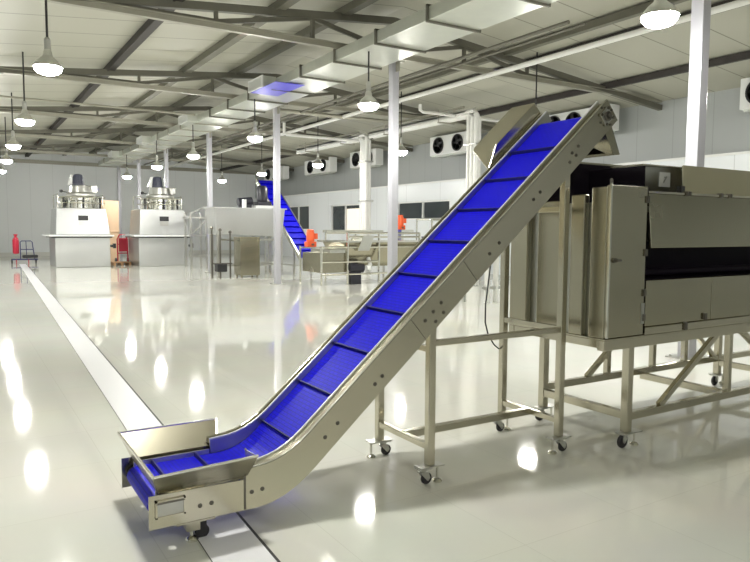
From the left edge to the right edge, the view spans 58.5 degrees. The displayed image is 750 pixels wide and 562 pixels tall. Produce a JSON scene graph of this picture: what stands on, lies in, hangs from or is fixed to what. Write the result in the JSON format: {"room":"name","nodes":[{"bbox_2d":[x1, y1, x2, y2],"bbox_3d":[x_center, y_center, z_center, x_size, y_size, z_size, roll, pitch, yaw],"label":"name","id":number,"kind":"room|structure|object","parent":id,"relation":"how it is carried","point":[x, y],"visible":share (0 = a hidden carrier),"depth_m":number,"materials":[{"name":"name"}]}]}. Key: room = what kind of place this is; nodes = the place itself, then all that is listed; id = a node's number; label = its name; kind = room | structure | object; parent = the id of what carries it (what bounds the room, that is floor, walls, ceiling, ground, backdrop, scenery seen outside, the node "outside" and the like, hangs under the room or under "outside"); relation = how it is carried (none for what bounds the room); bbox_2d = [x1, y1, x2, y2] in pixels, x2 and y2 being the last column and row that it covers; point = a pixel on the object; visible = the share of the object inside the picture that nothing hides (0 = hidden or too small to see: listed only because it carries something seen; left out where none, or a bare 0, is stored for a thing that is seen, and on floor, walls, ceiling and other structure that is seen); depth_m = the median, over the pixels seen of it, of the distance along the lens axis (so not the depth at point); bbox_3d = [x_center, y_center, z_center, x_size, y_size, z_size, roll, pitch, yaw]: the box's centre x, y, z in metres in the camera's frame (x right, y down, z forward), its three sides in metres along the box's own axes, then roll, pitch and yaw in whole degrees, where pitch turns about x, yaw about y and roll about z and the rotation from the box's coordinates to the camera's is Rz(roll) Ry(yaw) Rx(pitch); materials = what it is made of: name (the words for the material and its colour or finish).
{"room":"factory floor","nodes":[
{"label":"factory floor","id":0,"kind":"room"},
{"bbox_2d":[0,152,254,252],"bbox_3d":[-15.593,-4.626,39.573,18.240,6.180,0.120,-2,5,-32],"label":"wall","id":1,"kind":"structure","parent":0,"point":[27,190],"depth_m":38.70,"materials":[{"name":"grey paint"}]},
{"bbox_2d":[0,250,233,256],"bbox_3d":[-15.563,-1.649,39.725,18.000,0.220,0.060,-2,5,-32],"label":"baseboard","id":2,"kind":"structure","parent":1,"relation":"attached to","point":[10,254],"depth_m":37.74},
{"bbox_2d":[12,159,255,174],"bbox_3d":[-15.523,-6.772,39.314,18.000,0.200,0.100,-2,5,-32],"label":"trim","id":3,"kind":"structure","parent":1,"relation":"attached to","point":[14,160],"depth_m":39.33,"materials":[{"name":"metal"}]},
{"bbox_2d":[0,253,749,561],"bbox_3d":[-2.547,0.196,18.790,18.000,0.100,49.500,-2,5,-32],"label":"floor","id":4,"kind":"structure","parent":0,"point":[193,345],"depth_m":5.07,"materials":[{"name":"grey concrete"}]},
{"bbox_2d":[11,234,37,263],"bbox_3d":[-15.613,-1.430,29.828,1.060,1.300,0.290,-2,5,-32],"label":"trolley","id":5,"kind":"object","parent":4,"relation":"on","point":[15,242],"visible":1,"depth_m":29.68,"materials":[{"name":"red metal"}]},
{"bbox_2d":[42,174,115,267],"bbox_3d":[-12.343,-2.543,27.983,2.600,3.840,2.330,-2,5,-32],"label":"machine","id":6,"kind":"object","parent":4,"relation":"on","point":[79,236],"visible":1,"depth_m":27.42,"materials":[{"name":"silver metal"}]},
{"bbox_2d":[101,200,119,261],"bbox_3d":[-12.466,-2.333,31.499,0.870,2.880,0.090,-2,5,-32],"label":"board panel","id":7,"kind":"object","parent":4,"relation":"on","point":[112,207],"visible":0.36,"depth_m":31.56,"materials":[{"name":"beige wood"}]},
{"bbox_2d":[115,166,122,255],"bbox_3d":[-14.479,-3.943,38.007,0.360,5.070,0.400,-2,5,-32],"label":"steel column","id":8,"kind":"structure","parent":4,"relation":"on","point":[118,168],"depth_m":37.88,"materials":[{"name":"metal"}]},
{"bbox_2d":[111,261,130,265],"bbox_3d":[-11.085,-0.768,29.161,0.750,0.135,0.800,-2,5,-32],"label":"wooden pallet","id":9,"kind":"object","parent":4,"relation":"on","point":[113,263],"visible":0.87,"depth_m":28.97,"materials":[{"name":"brown wood"}]},
{"bbox_2d":[115,234,128,263],"bbox_3d":[-11.322,-1.435,30.051,0.570,1.325,0.650,-2,5,-32],"label":"hand truck","id":10,"kind":"object","parent":4,"relation":"on","point":[123,242],"visible":0.73,"depth_m":30.04,"materials":[{"name":"red paint"}]},
{"bbox_2d":[137,159,141,208],"bbox_3d":[-11.899,-3.609,33.855,0.360,5.070,0.400,-2,5,-32],"label":"steel column","id":11,"kind":"structure","parent":4,"relation":"on","point":[138,161],"depth_m":33.69,"materials":[{"name":"metal"}]},
{"bbox_2d":[19,264,276,561],"bbox_3d":[-5.567,0.653,11.934,0.270,0.004,40.043,-2,5,-29],"label":"floor marking","id":12,"kind":"object","parent":4,"relation":"on","point":[228,539],"depth_m":5.94,"materials":[{"name":"white paint"}]},
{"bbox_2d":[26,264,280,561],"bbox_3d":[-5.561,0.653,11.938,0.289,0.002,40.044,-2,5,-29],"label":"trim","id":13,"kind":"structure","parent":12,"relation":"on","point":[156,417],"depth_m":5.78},
{"bbox_2d":[122,176,192,265],"bbox_3d":[-9.427,-2.620,29.198,2.600,3.840,2.330,-2,5,-32],"label":"machine","id":14,"kind":"object","parent":4,"relation":"on","point":[156,237],"visible":0.98,"depth_m":28.61,"materials":[{"name":"silver metal"}]},
{"bbox_2d":[164,148,170,187],"bbox_3d":[-9.135,-3.251,29.406,0.360,5.070,0.400,-2,5,-32],"label":"steel column","id":15,"kind":"structure","parent":4,"relation":"on","point":[166,171],"depth_m":29.22,"materials":[{"name":"metal"}]},
{"bbox_2d":[183,206,207,267],"bbox_3d":[-7.374,-1.827,27.605,0.800,2.527,1.000,-2,5,-32],"label":"stand","id":16,"kind":"object","parent":4,"relation":"on","point":[190,217],"visible":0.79,"depth_m":27.40,"materials":[{"name":"grey metal"}]},
{"bbox_2d":[205,132,215,272],"bbox_3d":[-6.002,-2.845,24.364,0.360,5.070,0.400,-2,5,-32],"label":"steel column","id":17,"kind":"structure","parent":4,"relation":"on","point":[208,135],"depth_m":24.23,"materials":[{"name":"metal"}]},
{"bbox_2d":[210,226,233,277],"bbox_3d":[-5.037,-0.959,22.077,0.802,1.670,0.350,-2,5,-32],"label":"stand","id":18,"kind":"object","parent":4,"relation":"on","point":[220,267],"visible":1,"depth_m":21.97,"materials":[{"name":"metal"}]},
{"bbox_2d":[203,186,286,275],"bbox_3d":[-4.536,-1.800,23.529,2.660,3.130,1.100,-2,5,-32],"label":"tank","id":19,"kind":"object","parent":4,"relation":"on","point":[246,219],"visible":0.77,"depth_m":23.16,"materials":[{"name":"silver metal"}]},
{"bbox_2d":[233,237,259,276],"bbox_3d":[-4.284,-0.809,22.408,0.720,1.330,0.640,-2,5,-32],"label":"cabinet","id":20,"kind":"object","parent":4,"relation":"on","point":[246,249],"visible":1,"depth_m":22.16,"materials":[{"name":"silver metal"}]},
{"bbox_2d":[270,106,284,284],"bbox_3d":[-2.816,-2.433,19.237,0.360,5.070,0.400,-2,5,-32],"label":"steel column","id":21,"kind":"structure","parent":4,"relation":"on","point":[276,111],"depth_m":19.18,"materials":[{"name":"metal"}]},
{"bbox_2d":[255,177,311,273],"bbox_3d":[-3.358,-2.154,25.006,0.740,3.623,4.011,-2,5,-32],"label":"conveyor","id":22,"kind":"object","parent":4,"relation":"on","point":[293,231],"visible":0.62,"depth_m":24.64,"materials":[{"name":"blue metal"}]},
{"bbox_2d":[296,131,373,272],"bbox_3d":[-1.806,-3.036,26.508,0.600,5.150,5.860,-2,5,-32],"label":"pipe riser","id":23,"kind":"object","parent":4,"relation":"on","point":[365,161],"visible":0.77,"depth_m":24.21,"materials":[{"name":"metal"}]},
{"bbox_2d":[283,123,358,141],"bbox_3d":[-1.836,-5.136,23.228,2.950,0.440,0.095,-2,5,-32],"label":"pipe","id":24,"kind":"object","parent":23,"relation":"attached to","point":[284,124],"visible":0.97,"depth_m":23.08,"materials":[{"name":"white metal"}]},
{"bbox_2d":[299,230,420,285],"bbox_3d":[-0.524,-0.759,20.401,4.000,1.580,1.530,-2,5,-32],"label":"tank","id":25,"kind":"object","parent":4,"relation":"on","point":[354,256],"visible":0.82,"depth_m":19.69,"materials":[{"name":"silver metal"}]},
{"bbox_2d":[304,229,317,246],"bbox_3d":[-1.790,-1.220,18.992,0.340,0.500,0.300,-2,5,-32],"label":"motor","id":26,"kind":"object","parent":25,"relation":"on","point":[310,235],"visible":1,"depth_m":18.91,"materials":[{"name":"orange paint"}]},
{"bbox_2d":[311,230,382,252],"bbox_3d":[-0.585,-1.211,20.279,2.400,0.660,1.250,-2,5,-32],"label":"tray","id":27,"kind":"object","parent":25,"relation":"on","point":[335,246],"depth_m":19.83,"materials":[{"name":"silver metal"}]},
{"bbox_2d":[117,99,619,542],"bbox_3d":[0.149,-0.050,4.473,3.504,2.616,1.033,-2,5,-32],"label":"conveyor","id":28,"kind":"object","parent":4,"relation":"on","point":[187,475],"visible":1,"depth_m":4.25,"materials":[{"name":"silver metal"}]},
{"bbox_2d":[484,266,498,348],"bbox_3d":[0.922,-0.076,5.234,0.134,1.240,0.042,-2,5,-32],"label":"power cable","id":29,"kind":"object","parent":28,"relation":"hanging from","point":[490,266],"visible":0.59,"depth_m":5.23,"materials":[{"name":"grey rubber"}]},
{"bbox_2d":[387,61,404,274],"bbox_3d":[0.381,-2.019,14.094,0.360,5.070,0.400,-2,5,-32],"label":"steel column","id":30,"kind":"structure","parent":4,"relation":"on","point":[394,68],"depth_m":14.00,"materials":[{"name":"metal"}]},
{"bbox_2d":[382,218,439,275],"bbox_3d":[2.047,-1.191,23.539,3.700,1.990,1.100,-2,5,-32],"label":"table","id":31,"kind":"object","parent":4,"relation":"on","point":[426,219],"visible":0.17,"depth_m":22.97,"materials":[{"name":"silver metal"}]},
{"bbox_2d":[398,215,405,229],"bbox_3d":[0.902,-1.997,22.786,0.340,0.500,0.300,-2,5,-32],"label":"motor","id":32,"kind":"object","parent":31,"relation":"on","point":[401,220],"visible":0.86,"depth_m":22.69,"materials":[{"name":"orange paint"}]},
{"bbox_2d":[368,106,480,285],"bbox_3d":[1.354,-2.627,21.423,0.600,5.150,5.860,-2,5,-32],"label":"pipe riser","id":33,"kind":"object","parent":4,"relation":"on","point":[473,132],"visible":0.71,"depth_m":19.19,"materials":[{"name":"metal"}]},
{"bbox_2d":[419,104,499,121],"bbox_3d":[3.465,-4.957,20.282,5.245,0.245,0.086,-2,5,-32],"label":"pipe","id":34,"kind":"object","parent":33,"relation":"attached to","point":[420,105],"visible":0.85,"depth_m":19.32,"materials":[{"name":"white metal"}]},
{"bbox_2d":[482,257,499,302],"bbox_3d":[2.684,-0.334,14.858,0.700,1.620,0.114,-2,5,-32],"label":"stand","id":35,"kind":"object","parent":4,"relation":"on","point":[495,287],"visible":0.31,"depth_m":14.81,"materials":[{"name":"grey metal"}]},
{"bbox_2d":[509,162,749,447],"bbox_3d":[3.270,0.046,6.228,4.499,2.192,1.016,-2,5,-32],"label":"machine","id":36,"kind":"object","parent":4,"relation":"on","point":[658,254],"visible":0.88,"depth_m":5.17,"materials":[{"name":"silver metal"}]},
{"bbox_2d":[645,241,749,279],"bbox_3d":[3.613,-0.225,6.068,4.064,0.290,0.290,-2,5,-32],"label":"opening","id":37,"kind":"object","parent":36,"relation":"attached to","point":[691,263],"depth_m":5.56,"materials":[{"name":"black metal"}]},
{"bbox_2d":[665,0,710,358],"bbox_3d":[3.972,-1.554,8.314,0.360,5.070,0.400,-2,5,-32],"label":"steel column","id":38,"kind":"structure","parent":4,"relation":"on","point":[701,9],"depth_m":8.20,"materials":[{"name":"metal"}]},
{"bbox_2d":[0,0,749,173],"bbox_3d":[-2.514,-5.522,18.350,18.000,1.030,49.500,-2,5,-32],"label":"ceiling","id":39,"kind":"structure","parent":0,"point":[84,38],"depth_m":16.11,"materials":[{"name":"white metal"}]},
{"bbox_2d":[0,157,5,172],"bbox_3d":[-15.493,-5.262,27.674,0.407,1.618,0.407,-2,5,-32],"label":"hanging lamp","id":40,"kind":"object","parent":39,"relation":"hanging from","point":[2,170],"visible":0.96,"depth_m":27.66,"materials":[{"name":"metal"}]},
{"bbox_2d":[0,117,12,163],"bbox_3d":[-12.902,-4.917,23.414,0.407,1.613,0.407,-2,5,-32],"label":"hanging lamp","id":41,"kind":"object","parent":39,"relation":"hanging from","point":[6,159],"visible":1,"depth_m":23.38,"materials":[{"name":"metal"}]},
{"bbox_2d":[6,93,20,149],"bbox_3d":[-10.370,-4.571,19.162,0.407,1.604,0.407,-2,5,-32],"label":"hanging lamp","id":42,"kind":"object","parent":39,"relation":"hanging from","point":[12,144],"visible":1,"depth_m":19.13,"materials":[{"name":"metal"}]},
{"bbox_2d":[15,52,34,125],"bbox_3d":[-7.696,-4.207,14.688,0.407,1.595,0.407,-2,5,-32],"label":"hanging lamp","id":43,"kind":"object","parent":39,"relation":"hanging from","point":[23,119],"visible":1,"depth_m":14.65,"materials":[{"name":"metal"}]},
{"bbox_2d":[32,0,62,75],"bbox_3d":[-4.782,-3.805,9.754,0.407,1.582,0.407,-2,5,-32],"label":"hanging lamp","id":44,"kind":"object","parent":39,"relation":"hanging from","point":[47,65],"visible":1,"depth_m":9.73,"materials":[{"name":"metal"}]},
{"bbox_2d":[0,95,194,115],"bbox_3d":[-8.542,-4.978,18.719,7.100,0.057,0.060,-2,5,-32],"label":"pipe","id":45,"kind":"object","parent":39,"relation":"hanging from","point":[2,96],"visible":1,"depth_m":19.05,"materials":[{"name":"metal"}]},
{"bbox_2d":[25,0,184,156],"bbox_3d":[-9.635,-5.664,21.555,0.180,0.150,36.450,-2,5,-32],"label":"roof beam","id":46,"kind":"structure","parent":39,"relation":"attached to","point":[150,25],"depth_m":15.40,"materials":[{"name":"metal"}]},
{"bbox_2d":[123,155,131,178],"bbox_3d":[-11.257,-5.182,30.391,0.407,1.092,0.407,-2,5,-32],"label":"hanging lamp","id":47,"kind":"object","parent":39,"relation":"hanging from","point":[126,175],"visible":1,"depth_m":30.34,"materials":[{"name":"metal"}]},
{"bbox_2d":[0,143,293,170],"bbox_3d":[-12.333,-6.557,34.174,17.907,1.024,0.180,-2,5,-32],"label":"roof truss","id":48,"kind":"object","parent":39,"relation":"attached to","point":[22,148],"visible":0.58,"depth_m":33.31,"materials":[{"name":"metal"}]},
{"bbox_2d":[0,127,344,162],"bbox_3d":[-9.174,-6.148,29.090,17.907,1.024,0.180,-2,5,-32],"label":"roof truss","id":49,"kind":"object","parent":39,"relation":"attached to","point":[18,133],"visible":0.65,"depth_m":28.14,"materials":[{"name":"metal"}]},
{"bbox_2d":[62,0,299,155],"bbox_3d":[-8.019,-5.921,22.538,0.200,0.150,36.450,-2,5,-32],"label":"roof beam","id":50,"kind":"structure","parent":39,"relation":"attached to","point":[231,39],"depth_m":16.10,"materials":[{"name":"grey metal"}]},
{"bbox_2d":[0,106,412,151],"bbox_3d":[-6.014,-5.739,24.005,17.907,1.024,0.180,-2,5,-32],"label":"roof truss","id":51,"kind":"object","parent":39,"relation":"attached to","point":[52,111],"visible":0.62,"depth_m":22.76,"materials":[{"name":"metal"}]},
{"bbox_2d":[218,145,225,182],"bbox_3d":[-7.437,-5.742,32.519,0.407,1.926,0.407,-2,5,-32],"label":"hanging lamp","id":52,"kind":"object","parent":39,"relation":"hanging from","point":[221,179],"visible":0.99,"depth_m":32.49,"materials":[{"name":"metal"}]},
{"bbox_2d":[89,0,377,153],"bbox_3d":[-6.828,-6.110,23.263,0.200,0.150,36.450,-2,5,-32],"label":"roof beam","id":53,"kind":"structure","parent":39,"relation":"attached to","point":[354,6],"depth_m":16.52,"materials":[{"name":"grey metal"}]},
{"bbox_2d":[0,66,495,130],"bbox_3d":[-2.855,-5.330,18.921,17.907,1.024,0.180,-2,5,-32],"label":"roof truss","id":54,"kind":"object","parent":39,"relation":"attached to","point":[68,74],"visible":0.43,"depth_m":17.54,"materials":[{"name":"metal"}]},
{"bbox_2d":[257,134,266,175],"bbox_3d":[-4.781,-5.401,28.299,0.407,1.923,0.407,-2,5,-32],"label":"hanging lamp","id":55,"kind":"object","parent":39,"relation":"hanging from","point":[261,172],"visible":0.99,"depth_m":28.28,"materials":[{"name":"metal"}]},
{"bbox_2d":[312,153,323,167],"bbox_3d":[-2.065,-5.066,24.249,0.407,1.906,0.407,-2,5,-32],"label":"hanging lamp","id":56,"kind":"object","parent":39,"relation":"hanging from","point":[317,163],"visible":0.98,"depth_m":24.20,"materials":[{"name":"metal"}]},
{"bbox_2d":[305,155,336,176],"bbox_3d":[-2.851,-5.916,34.512,0.462,0.875,2.900,-2,5,-32],"label":"cooler","id":57,"kind":"object","parent":39,"relation":"hanging from","point":[330,166],"visible":0.88,"depth_m":33.81,"materials":[{"name":"white metal"}]},
{"bbox_2d":[306,172,334,176],"bbox_3d":[-2.840,-5.511,34.552,0.330,0.060,2.700,-2,5,-32],"label":"drip tray","id":58,"kind":"object","parent":57,"relation":"on","point":[310,174],"depth_m":34.54,"materials":[{"name":"white metal"}]},
{"bbox_2d":[38,0,661,110],"bbox_3d":[0.305,-4.921,13.837,17.907,1.024,0.180,-2,5,-32],"label":"roof truss","id":59,"kind":"object","parent":39,"relation":"attached to","point":[137,8],"visible":0.83,"depth_m":12.75,"materials":[{"name":"metal"}]},
{"bbox_2d":[98,0,557,166],"bbox_3d":[-5.374,-5.103,21.327,1.435,0.275,34.500,-2,5,-32],"label":"air duct","id":60,"kind":"object","parent":59,"relation":"hanging from","point":[441,22],"visible":0.98,"depth_m":13.42,"materials":[{"name":"grey metal"}]},
{"bbox_2d":[136,135,141,144],"bbox_3d":[-9.210,-5.500,26.169,0.030,0.270,0.900,-2,5,-32],"label":"grille","id":61,"kind":"object","parent":60,"relation":"attached to","point":[139,139],"depth_m":26.20,"materials":[{"name":"white metal"}]},
{"bbox_2d":[152,140,162,169],"bbox_3d":[-8.278,-4.783,25.419,0.407,1.092,0.407,-2,5,-32],"label":"hanging lamp","id":62,"kind":"object","parent":60,"relation":"hanging from","point":[156,165],"visible":1,"depth_m":25.36,"materials":[{"name":"metal"}]},
{"bbox_2d":[178,115,186,124],"bbox_3d":[-6.051,-5.091,21.085,0.030,0.270,0.900,-2,5,-32],"label":"grille","id":63,"kind":"object","parent":60,"relation":"attached to","point":[182,119],"depth_m":21.08,"materials":[{"name":"white metal"}]},
{"bbox_2d":[187,125,199,158],"bbox_3d":[-5.849,-4.471,21.545,0.407,1.092,0.407,-2,5,-32],"label":"hanging lamp","id":64,"kind":"object","parent":60,"relation":"hanging from","point":[192,154],"visible":1,"depth_m":21.50,"materials":[{"name":"metal"}]},
{"bbox_2d":[247,99,262,141],"bbox_3d":[-3.088,-4.123,17.224,0.407,1.092,0.407,-2,5,-32],"label":"hanging lamp","id":65,"kind":"object","parent":60,"relation":"hanging from","point":[254,136],"visible":1,"depth_m":17.17,"materials":[{"name":"metal"}]},
{"bbox_2d":[248,75,262,92],"bbox_3d":[-2.838,-4.675,15.915,0.030,0.270,0.900,-2,5,-32],"label":"grille","id":66,"kind":"object","parent":60,"relation":"attached to","point":[256,84],"depth_m":15.90,"materials":[{"name":"white metal"}]},
{"bbox_2d":[358,51,378,110],"bbox_3d":[-0.120,-3.749,12.577,0.407,1.092,0.407,-2,5,-32],"label":"hanging lamp","id":67,"kind":"object","parent":60,"relation":"hanging from","point":[368,102],"visible":1,"depth_m":12.52,"materials":[{"name":"metal"}]},
{"bbox_2d":[143,20,569,164],"bbox_3d":[-4.695,-5.306,23.797,0.070,0.067,30.000,-2,5,-32],"label":"ceiling pipe","id":68,"kind":"object","parent":39,"relation":"hanging from","point":[566,22],"visible":1,"depth_m":14.44,"materials":[{"name":"grey metal"}]},
{"bbox_2d":[350,147,382,169],"bbox_3d":[-0.429,-5.603,30.614,0.462,0.875,2.300,-2,5,-32],"label":"cooler","id":69,"kind":"object","parent":39,"relation":"hanging from","point":[376,153],"visible":0.68,"depth_m":29.83,"materials":[{"name":"white metal"}]},
{"bbox_2d":[351,165,380,169],"bbox_3d":[-0.418,-5.197,30.654,0.330,0.060,2.100,-2,5,-32],"label":"drip tray","id":70,"kind":"object","parent":69,"relation":"on","point":[354,167],"depth_m":30.93,"materials":[{"name":"white metal"}]},
{"bbox_2d":[151,22,585,164],"bbox_3d":[-4.355,-5.361,24.005,0.050,0.048,30.000,-2,5,-32],"label":"ceiling pipe","id":71,"kind":"object","parent":39,"relation":"hanging from","point":[584,23],"visible":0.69,"depth_m":14.62,"materials":[{"name":"grey metal"}]},
{"bbox_2d":[398,91,407,155],"bbox_3d":[0.785,-4.718,20.083,0.407,1.884,0.407,-2,5,-32],"label":"hanging lamp","id":72,"kind":"object","parent":39,"relation":"hanging from","point":[402,150],"visible":0.77,"depth_m":20.05,"materials":[{"name":"metal"}]},
{"bbox_2d":[168,0,688,161],"bbox_3d":[-3.216,-6.067,25.511,0.200,0.150,36.450,-2,5,-32],"label":"ceiling beam","id":73,"kind":"structure","parent":39,"relation":"attached to","point":[635,11],"depth_m":14.57,"materials":[{"name":"grey metal"}]},
{"bbox_2d":[430,129,465,157],"bbox_3d":[2.888,-5.173,25.276,0.462,0.875,2.300,-2,5,-32],"label":"cooler","id":74,"kind":"object","parent":39,"relation":"hanging from","point":[449,145],"visible":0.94,"depth_m":25.20,"materials":[{"name":"white metal"}]},
{"bbox_2d":[432,151,465,157],"bbox_3d":[2.900,-4.768,25.315,0.330,0.060,2.100,-2,5,-32],"label":"drip tray","id":75,"kind":"object","parent":74,"relation":"on","point":[447,153],"depth_m":25.28,"materials":[{"name":"white metal"}]},
{"bbox_2d":[161,0,749,169],"bbox_3d":[-3.252,-5.331,24.220,0.110,0.105,34.800,-2,5,-32],"label":"ceiling pipe","id":76,"kind":"object","parent":39,"relation":"hanging from","point":[738,3],"visible":0.95,"depth_m":13.92,"materials":[{"name":"white metal"}]},
{"bbox_2d":[280,108,400,124],"bbox_3d":[-1.030,-5.036,20.550,4.400,0.114,0.120,-2,5,-32],"label":"pipe","id":77,"kind":"object","parent":76,"relation":"attached to","point":[282,110],"visible":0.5,"depth_m":20.35,"materials":[{"name":"metal"}]},
{"bbox_2d":[178,0,749,163],"bbox_3d":[-2.494,-6.012,25.964,0.180,0.150,36.450,-2,5,-32],"label":"ceiling pipe","id":78,"kind":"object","parent":39,"relation":"attached to","point":[725,1],"depth_m":15.22,"materials":[{"name":"metal"}]},
{"bbox_2d":[220,51,749,170],"bbox_3d":[-0.243,-5.842,27.377,0.180,0.150,36.450,-2,5,-32],"label":"ceiling beam","id":79,"kind":"structure","parent":39,"relation":"attached to","point":[742,56],"depth_m":16.89,"materials":[{"name":"metal"}]},
{"bbox_2d":[535,52,537,105],"bbox_3d":[3.740,-4.347,15.551,0.407,1.872,0.407,-2,5,-32],"label":"hanging lamp","id":80,"kind":"object","parent":39,"relation":"hanging from","point":[536,52],"visible":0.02,"depth_m":15.52,"materials":[{"name":"metal"}]},
{"bbox_2d":[640,0,679,28],"bbox_3d":[3.117,-3.324,7.296,0.407,1.092,0.407,-2,5,-32],"label":"hanging lamp","id":81,"kind":"object","parent":39,"relation":"hanging from","point":[660,14],"visible":1,"depth_m":7.21,"materials":[{"name":"metal"}]},
{"bbox_2d":[252,153,749,275],"bbox_3d":[5.008,-1.914,23.315,0.250,3.500,49.500,-2,5,-32],"label":"wall","id":82,"kind":"structure","parent":0,"point":[320,204],"depth_m":30.34,"materials":[{"name":"white paint"}]},
{"bbox_2d":[290,205,308,229],"bbox_3d":[-4.339,-3.603,38.258,0.100,1.370,2.900,-2,5,-32],"label":"window","id":83,"kind":"structure","parent":82,"relation":"in","point":[301,213],"depth_m":37.90,"materials":[{"name":"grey glass"}]},
{"bbox_2d":[331,204,358,229],"bbox_3d":[-1.457,-3.140,33.625,0.100,1.390,2.950,-2,5,-32],"label":"window","id":84,"kind":"structure","parent":82,"relation":"in","point":[343,217],"depth_m":33.62,"materials":[{"name":"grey glass"}]},
{"bbox_2d":[398,199,449,219],"bbox_3d":[2.020,-2.954,28.012,0.100,0.780,3.750,-2,5,-32],"label":"window","id":85,"kind":"structure","parent":82,"relation":"in","point":[413,210],"depth_m":27.98,"materials":[{"name":"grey glass"}]},
{"bbox_2d":[253,151,749,199],"bbox_3d":[5.006,-3.688,23.170,0.280,0.060,49.500,-2,5,-32],"label":"trim","id":86,"kind":"structure","parent":82,"relation":"on","point":[743,152],"depth_m":19.25,"materials":[{"name":"white metal"}]},
{"bbox_2d":[255,87,749,197],"bbox_3d":[5.170,-2.763,23.347,0.120,5.190,49.500,-2,5,-32],"label":"wall","id":87,"kind":"structure","parent":0,"point":[644,133],"depth_m":19.35,"materials":[{"name":"grey paint"}]},
{"bbox_2d":[264,164,288,180],"bbox_3d":[-5.826,-6.301,39.300,0.462,0.875,2.800,-2,5,-32],"label":"cooler","id":88,"kind":"object","parent":87,"relation":"attached to","point":[284,170],"visible":0.58,"depth_m":38.28,"materials":[{"name":"white metal"}]},
{"bbox_2d":[549,103,619,132],"bbox_3d":[6.087,-4.759,20.128,0.462,0.875,2.650,-2,5,-32],"label":"cooler","id":89,"kind":"object","parent":87,"relation":"attached to","point":[577,113],"visible":0.18,"depth_m":19.85,"materials":[{"name":"white metal"}]},
{"bbox_2d":[739,77,749,112],"bbox_3d":[9.220,-4.354,15.086,0.462,0.875,1.850,-2,5,-32],"label":"cooler","id":90,"kind":"object","parent":87,"relation":"attached to","point":[745,83],"visible":1,"depth_m":15.68,"materials":[{"name":"white metal"}]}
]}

